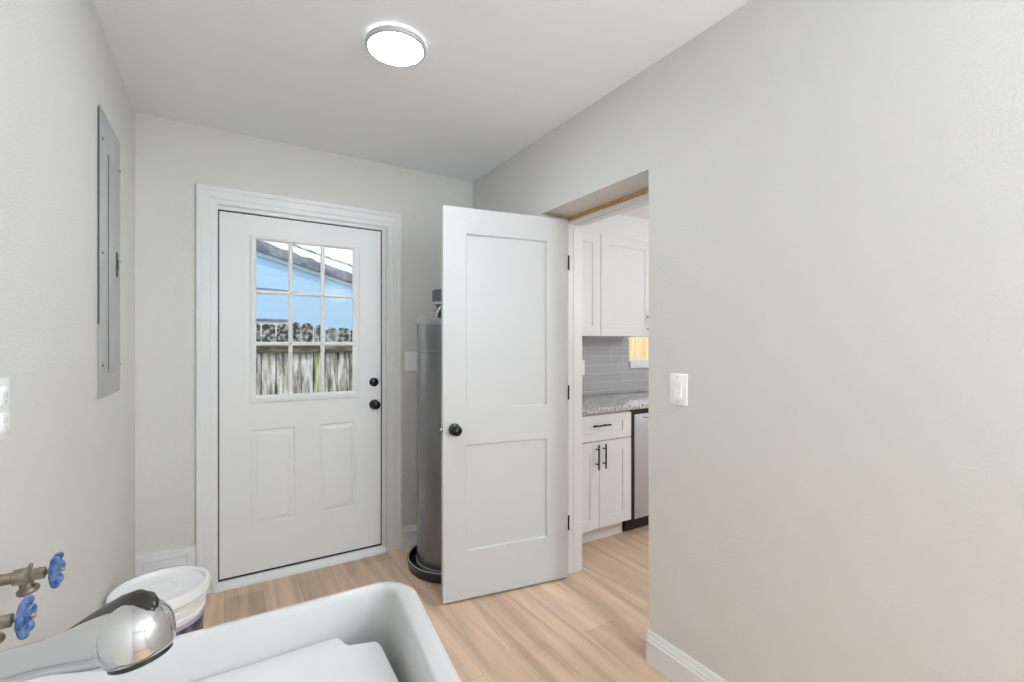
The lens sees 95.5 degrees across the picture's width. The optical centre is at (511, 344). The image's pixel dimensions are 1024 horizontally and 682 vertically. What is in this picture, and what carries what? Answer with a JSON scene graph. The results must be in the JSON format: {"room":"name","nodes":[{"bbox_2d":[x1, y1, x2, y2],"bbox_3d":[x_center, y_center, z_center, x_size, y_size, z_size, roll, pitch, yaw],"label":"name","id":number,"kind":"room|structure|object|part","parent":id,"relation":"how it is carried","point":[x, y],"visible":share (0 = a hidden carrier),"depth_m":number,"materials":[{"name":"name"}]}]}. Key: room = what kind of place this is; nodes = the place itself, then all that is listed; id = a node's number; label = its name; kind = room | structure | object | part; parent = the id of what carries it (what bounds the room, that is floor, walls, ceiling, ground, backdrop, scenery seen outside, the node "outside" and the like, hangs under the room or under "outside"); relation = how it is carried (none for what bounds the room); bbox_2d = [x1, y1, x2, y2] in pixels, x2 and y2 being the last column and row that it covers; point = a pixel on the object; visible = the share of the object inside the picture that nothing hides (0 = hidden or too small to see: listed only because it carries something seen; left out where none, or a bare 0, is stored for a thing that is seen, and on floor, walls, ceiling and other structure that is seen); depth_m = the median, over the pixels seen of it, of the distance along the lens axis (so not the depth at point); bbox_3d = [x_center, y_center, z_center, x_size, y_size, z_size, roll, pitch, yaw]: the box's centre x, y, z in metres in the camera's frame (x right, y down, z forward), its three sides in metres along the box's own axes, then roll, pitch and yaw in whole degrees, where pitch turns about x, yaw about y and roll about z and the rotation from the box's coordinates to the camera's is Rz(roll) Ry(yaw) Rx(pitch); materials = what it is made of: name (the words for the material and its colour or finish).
{"room":"laundry room","nodes":[
{"label":"laundry room","id":0,"kind":"room"},
{"bbox_2d":[0,0,134,651],"bbox_3d":[-0.556,0.081,0.020,0.150,2.528,5.719,0,0,-32],"label":"wall","id":1,"kind":"structure","parent":0,"point":[67,459],"depth_m":1.29,"materials":[{"name":"white paint"}]},
{"bbox_2d":[0,377,9,440],"bbox_3d":[-1.016,0.129,0.918,0.010,0.126,0.120,0,0,-32],"label":"wall outlet","id":2,"kind":"object","parent":1,"relation":"attached to","point":[4,381],"visible":1,"depth_m":0.94,"materials":[{"name":"white plastic"}]},
{"bbox_2d":[0,386,8,405],"bbox_3d":[-1.028,0.103,0.942,0.004,0.040,0.033,0,0,-32],"label":"socket","id":3,"kind":"object","parent":2,"relation":"attached to","point":[4,390],"depth_m":0.94,"materials":[{"name":"white plastic"}]},
{"bbox_2d":[0,411,8,431],"bbox_3d":[-1.028,0.155,0.942,0.004,0.040,0.033,0,0,-32],"label":"socket","id":4,"kind":"object","parent":2,"relation":"attached to","point":[4,415],"depth_m":0.94,"materials":[{"name":"grey plastic"}]},
{"bbox_2d":[0,595,37,643],"bbox_3d":[-0.847,0.455,0.748,0.118,0.067,0.068,0,0,-32],"label":"valve","id":5,"kind":"object","parent":1,"relation":"attached to","point":[23,622],"visible":1,"depth_m":0.76,"materials":[{"name":"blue metal"}]},
{"bbox_3d":[-0.808,0.452,0.772,0.016,0.062,0.068,0,0,-32],"label":"wheel handle","id":6,"kind":"part","parent":5,"relation":"part of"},
{"bbox_2d":[0,552,65,597],"bbox_3d":[-0.936,0.446,0.891,0.118,0.067,0.068,0,0,-32],"label":"valve","id":7,"kind":"object","parent":1,"relation":"attached to","point":[24,578],"visible":1,"depth_m":0.89,"materials":[{"name":"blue metal"}]},
{"bbox_3d":[-0.897,0.443,0.915,0.016,0.062,0.068,0,0,-32],"label":"wheel handle","id":8,"kind":"part","parent":7,"relation":"part of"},
{"bbox_2d":[97,104,120,398],"bbox_3d":[-1.576,-0.336,1.829,0.016,1.060,0.379,0,0,-32],"label":"breaker panel","id":9,"kind":"object","parent":1,"relation":"attached to","point":[108,144],"visible":1,"depth_m":1.78,"materials":[{"name":"grey metal"}]},
{"bbox_3d":[-1.608,-0.310,1.882,0.004,0.840,0.217,0,0,-32],"label":"door","id":10,"kind":"part","parent":9,"relation":"part of","materials":[{"name":"grey metal"}]},
{"bbox_2d":[135,112,648,555],"bbox_3d":[0.280,0.081,3.791,5.237,2.528,0.184,0,0,-32],"label":"wall","id":11,"kind":"structure","parent":0,"point":[172,156],"depth_m":2.49,"materials":[{"name":"white paint"}]},
{"bbox_2d":[135,545,195,577],"bbox_3d":[-1.801,1.209,2.421,0.255,0.272,0.025,0,0,-32],"label":"baseboard","id":12,"kind":"structure","parent":11,"relation":"attached to","point":[186,556],"depth_m":2.41,"materials":[{"name":"white paint"}]},
{"bbox_2d":[196,183,401,593],"bbox_3d":[-1.236,0.240,2.827,1.129,2.210,0.188,0,0,-32],"label":"door","id":13,"kind":"structure","parent":11,"relation":"in","point":[288,484],"depth_m":2.74,"materials":[{"name":"white paint"}]},
{"bbox_3d":[-0.874,0.383,2.978,0.064,0.064,0.062,0,0,-32],"label":"knob","id":14,"kind":"part","parent":13,"relation":"part of","materials":[{"name":"black metal"}]},
{"bbox_2d":[402,523,416,547],"bbox_3d":[-0.505,1.277,3.228,0.532,0.136,0.015,0,0,-32],"label":"baseboard","id":15,"kind":"structure","parent":11,"relation":"attached to","point":[409,532],"depth_m":3.11,"materials":[{"name":"white paint"}]},
{"bbox_2d":[405,352,416,370],"bbox_3d":[-0.660,0.110,3.131,0.122,0.130,0.018,0,0,-32],"label":"light switch","id":16,"kind":"object","parent":11,"relation":"attached to","point":[410,357],"visible":0.61,"depth_m":3.12,"materials":[{"name":"white plastic"}]},
{"bbox_2d":[582,231,600,336],"bbox_3d":[0.341,-0.463,3.520,0.635,0.790,0.340,0,0,-32],"label":"upper cabinet","id":17,"kind":"object","parent":11,"relation":"attached to","point":[591,241],"visible":0.18,"depth_m":3.53,"materials":[{"name":"white paint"}]},
{"bbox_2d":[582,338,648,394],"bbox_3d":[1.249,0.179,4.277,2.977,0.479,0.008,0,0,-32],"label":"backsplash","id":18,"kind":"structure","parent":11,"relation":"attached to","point":[607,370],"depth_m":4.02,"materials":[{"name":"grey tile"}]},
{"bbox_2d":[582,360,584,374],"bbox_3d":[0.566,0.187,3.844,0.090,0.124,0.010,0,0,-32],"label":"wall outlet","id":19,"kind":"object","parent":18,"relation":"attached to","point":[583,361],"visible":0.4,"depth_m":3.86,"materials":[{"name":"white plastic"}]},
{"bbox_2d":[586,234,648,336],"bbox_3d":[0.856,-0.463,3.838,0.568,0.790,0.340,0,0,-32],"label":"upper cabinet","id":20,"kind":"object","parent":11,"relation":"attached to","point":[624,261],"visible":0.58,"depth_m":3.72,"materials":[{"name":"white paint"}]},
{"bbox_2d":[629,359,648,367],"bbox_3d":[1.411,-0.283,4.455,0.955,0.981,0.184,0,0,-32],"label":"window","id":21,"kind":"structure","parent":11,"relation":"in","point":[632,364],"depth_m":4.19,"materials":[{"name":"white paint"}]},
{"bbox_2d":[92,0,749,219],"bbox_3d":[1.735,-1.227,1.437,5.537,0.152,5.719,0,0,-32],"label":"ceiling","id":22,"kind":"structure","parent":0,"point":[494,77],"depth_m":1.98,"materials":[{"name":"white paint"}]},
{"bbox_2d":[365,25,425,66],"bbox_3d":[-0.453,-1.167,1.816,0.232,0.030,0.232,0,0,-32],"label":"ceiling light","id":23,"kind":"object","parent":22,"relation":"in","point":[392,45],"visible":1,"depth_m":1.79,"materials":[{"name":"white plastic"}]},
{"bbox_2d":[203,522,671,681],"bbox_3d":[1.735,1.395,1.437,5.537,0.100,5.719,0,0,-32],"label":"floor","id":24,"kind":"structure","parent":0,"point":[591,624],"depth_m":2.34,"materials":[{"name":"wood"}]},
{"bbox_2d":[106,565,211,635],"bbox_3d":[-1.386,1.143,1.834,0.342,0.403,0.334,0,0,-32],"label":"bucket","id":25,"kind":"object","parent":24,"relation":"on","point":[183,587],"visible":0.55,"depth_m":1.84,"materials":[{"name":"white plastic"}]},
{"bbox_3d":[-1.384,0.970,1.831,0.326,0.050,0.326,0,0,-32],"label":"lid","id":26,"kind":"part","parent":25,"relation":"part of","materials":[{"name":"white plastic"}]},
{"bbox_3d":[-1.428,0.977,1.903,0.342,0.072,0.172,0,0,-32],"label":"bail handle","id":27,"kind":"part","parent":25,"relation":"part of","materials":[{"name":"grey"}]},
{"bbox_2d":[25,581,460,681],"bbox_3d":[-0.364,0.910,0.530,0.706,0.870,0.614,0,0,-32],"label":"sink","id":28,"kind":"object","parent":24,"relation":"on","point":[380,631],"visible":0.98,"depth_m":0.80,"materials":[{"name":"white plastic"}]},
{"bbox_2d":[0,589,175,681],"bbox_3d":[-0.508,0.344,0.445,0.436,0.261,0.064,0,0,12],"label":"faucet","id":29,"kind":"object","parent":28,"relation":"on","point":[130,632],"visible":1,"depth_m":0.39,"materials":[{"name":"silver metal"}]},
{"bbox_2d":[197,638,398,681],"bbox_3d":[-0.344,0.557,0.573,0.468,0.026,0.486,0,0,-32],"label":"shelf","id":30,"kind":"object","parent":28,"relation":"attached to","point":[303,659],"depth_m":0.79,"materials":[{"name":"white plastic"}]},
{"bbox_2d":[407,544,440,583],"bbox_3d":[-0.359,1.313,2.882,0.568,0.062,0.568,0,0,-32],"label":"pan","id":31,"kind":"object","parent":24,"relation":"on","point":[427,576],"visible":0.24,"depth_m":2.67,"materials":[{"name":"black"}]},
{"bbox_2d":[416,289,440,573],"bbox_3d":[-0.359,0.502,2.882,0.460,1.674,0.460,0,0,-32],"label":"water heater","id":32,"kind":"object","parent":31,"relation":"on","point":[428,557],"visible":0.44,"depth_m":2.69,"materials":[{"name":"grey metal"}]},
{"bbox_2d":[582,410,630,543],"bbox_3d":[0.422,0.900,3.376,0.622,0.890,0.667,0,0,-32],"label":"base cabinet","id":33,"kind":"object","parent":24,"relation":"on","point":[606,441],"visible":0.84,"depth_m":3.17,"materials":[{"name":"white paint"}]},
{"bbox_3d":[0.454,0.941,3.057,0.298,0.581,0.019,0,0,-32],"label":"door","id":34,"kind":"part","parent":33,"relation":"part of","materials":[{"name":"white paint"}]},
{"bbox_3d":[0.571,0.747,3.098,0.011,0.165,0.036,0,0,-32],"label":"handle","id":35,"kind":"part","parent":33,"relation":"part of","materials":[{"name":"black metal"}]},
{"bbox_3d":[0.598,0.539,3.114,0.155,0.011,0.036,0,0,-32],"label":"handle","id":36,"kind":"part","parent":33,"relation":"part of","materials":[{"name":"black metal"}]},
{"bbox_3d":[0.625,0.747,3.131,0.011,0.165,0.036,0,0,-32],"label":"handle","id":37,"kind":"part","parent":33,"relation":"part of","materials":[{"name":"black metal"}]},
{"bbox_3d":[0.582,0.557,3.136,0.599,0.172,0.019,0,0,-32],"label":"drawer","id":38,"kind":"part","parent":33,"relation":"part of","materials":[{"name":"white paint"}]},
{"bbox_3d":[0.710,0.941,3.216,0.298,0.581,0.019,0,0,-32],"label":"door","id":39,"kind":"part","parent":33,"relation":"part of","materials":[{"name":"white paint"}]},
{"bbox_2d":[582,391,648,414],"bbox_3d":[1.422,0.437,3.998,2.976,0.034,0.648,0,0,-32],"label":"countertop","id":40,"kind":"structure","parent":33,"relation":"on","point":[600,403],"depth_m":3.40,"materials":[{"name":"stone"}]},
{"bbox_2d":[623,408,648,531],"bbox_3d":[0.950,0.902,3.716,0.625,0.886,0.628,0,0,-32],"label":"dishwasher","id":41,"kind":"object","parent":24,"relation":"on","point":[639,436],"visible":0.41,"depth_m":3.33,"materials":[{"name":"silver metal"}]},
{"bbox_3d":[1.117,0.866,3.466,0.594,0.742,0.024,0,0,-32],"label":"door","id":42,"kind":"part","parent":41,"relation":"part of","materials":[{"name":"silver metal"}]},
{"bbox_2d":[473,0,1023,681],"bbox_3d":[1.179,0.081,1.181,0.176,2.528,5.569,0,0,-32],"label":"wall","id":43,"kind":"structure","parent":0,"point":[836,187],"depth_m":1.38,"materials":[{"name":"white paint"}]},
{"bbox_2d":[565,187,648,221],"bbox_3d":[0.524,-0.735,2.408,0.008,0.024,0.788,0,0,-32],"label":"strip","id":44,"kind":"object","parent":43,"relation":"attached to","point":[646,190],"visible":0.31,"depth_m":2.42,"materials":[{"name":"brown wood"}]},
{"bbox_2d":[670,373,687,405],"bbox_3d":[0.659,0.175,1.843,0.012,0.125,0.082,0,0,-32],"label":"light switch","id":45,"kind":"object","parent":43,"relation":"attached to","point":[678,382],"visible":1,"depth_m":1.84,"materials":[{"name":"white plastic"}]},
{"bbox_3d":[0.659,0.175,1.843,0.004,0.069,0.036,0,0,-32],"label":"rocker frame","id":46,"kind":"part","parent":45,"relation":"part of","materials":[{"name":"white plastic"}]},
{"bbox_2d":[646,629,726,681],"bbox_3d":[1.569,1.277,0.369,0.015,0.136,3.778,0,0,-32],"label":"baseboard","id":47,"kind":"structure","parent":43,"relation":"attached to","point":[674,664],"depth_m":1.85,"materials":[{"name":"white paint"}]},
{"bbox_3d":[1.301,0.081,1.256,0.110,2.528,5.569,0,0,-32],"label":"wall","id":48,"kind":"structure","parent":0,"visible":0},
{"bbox_2d":[440,205,569,603],"bbox_3d":[-0.037,0.306,2.570,0.748,2.053,0.159,0,0,-27],"label":"door","id":49,"kind":"structure","parent":48,"relation":"in","point":[505,389],"depth_m":2.53,"materials":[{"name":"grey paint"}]},
{"bbox_3d":[-0.287,0.439,2.389,0.064,0.064,0.062,0,0,-22],"label":"knob","id":50,"kind":"part","parent":49,"relation":"part of","materials":[{"name":"black metal"}]},
{"bbox_2d":[568,193,648,573],"bbox_3d":[0.573,0.312,2.439,0.113,2.066,0.789,0,0,-32],"label":"door frame","id":51,"kind":"structure","parent":48,"relation":"attached to","point":[575,226],"depth_m":2.75,"materials":[{"name":"white paint"}]},
{"label":"outside","id":52,"kind":"structure","parent":0,"visible":0},
{"bbox_3d":[-3.544,1.570,11.435,22.000,0.150,16.821,0,0,-32],"label":"ground","id":53,"kind":"structure","parent":52,"visible":0},
{"bbox_2d":[256,240,351,341],"bbox_3d":[-4.433,-0.755,9.546,8.500,4.500,3.100,0,0,-32],"label":"house","id":54,"kind":"structure","parent":53,"relation":"on","point":[271,257],"depth_m":8.26,"materials":[{"name":"blue wood"}]},
{"bbox_2d":[256,322,351,394],"bbox_3d":[-2.305,0.583,5.639,4.410,1.821,0.102,0,0,-32],"label":"wooden fence","id":55,"kind":"object","parent":53,"relation":"on","point":[271,361],"visible":0.09,"depth_m":5.52,"materials":[{"name":"grey wood"}]},
{"bbox_3d":[-2.294,0.046,5.611,4.400,0.088,0.041,0,0,-32],"label":"rail","id":56,"kind":"part","parent":55,"relation":"part of","materials":[{"name":"grey wood"}]},
{"bbox_2d":[630,337,648,358],"bbox_3d":[1.925,0.514,6.811,3.239,1.959,0.060,0,0,-32],"label":"wooden fence","id":57,"kind":"object","parent":53,"relation":"on","point":[639,346],"visible":0.02,"depth_m":6.72,"materials":[{"name":"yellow wood"}]}
]}

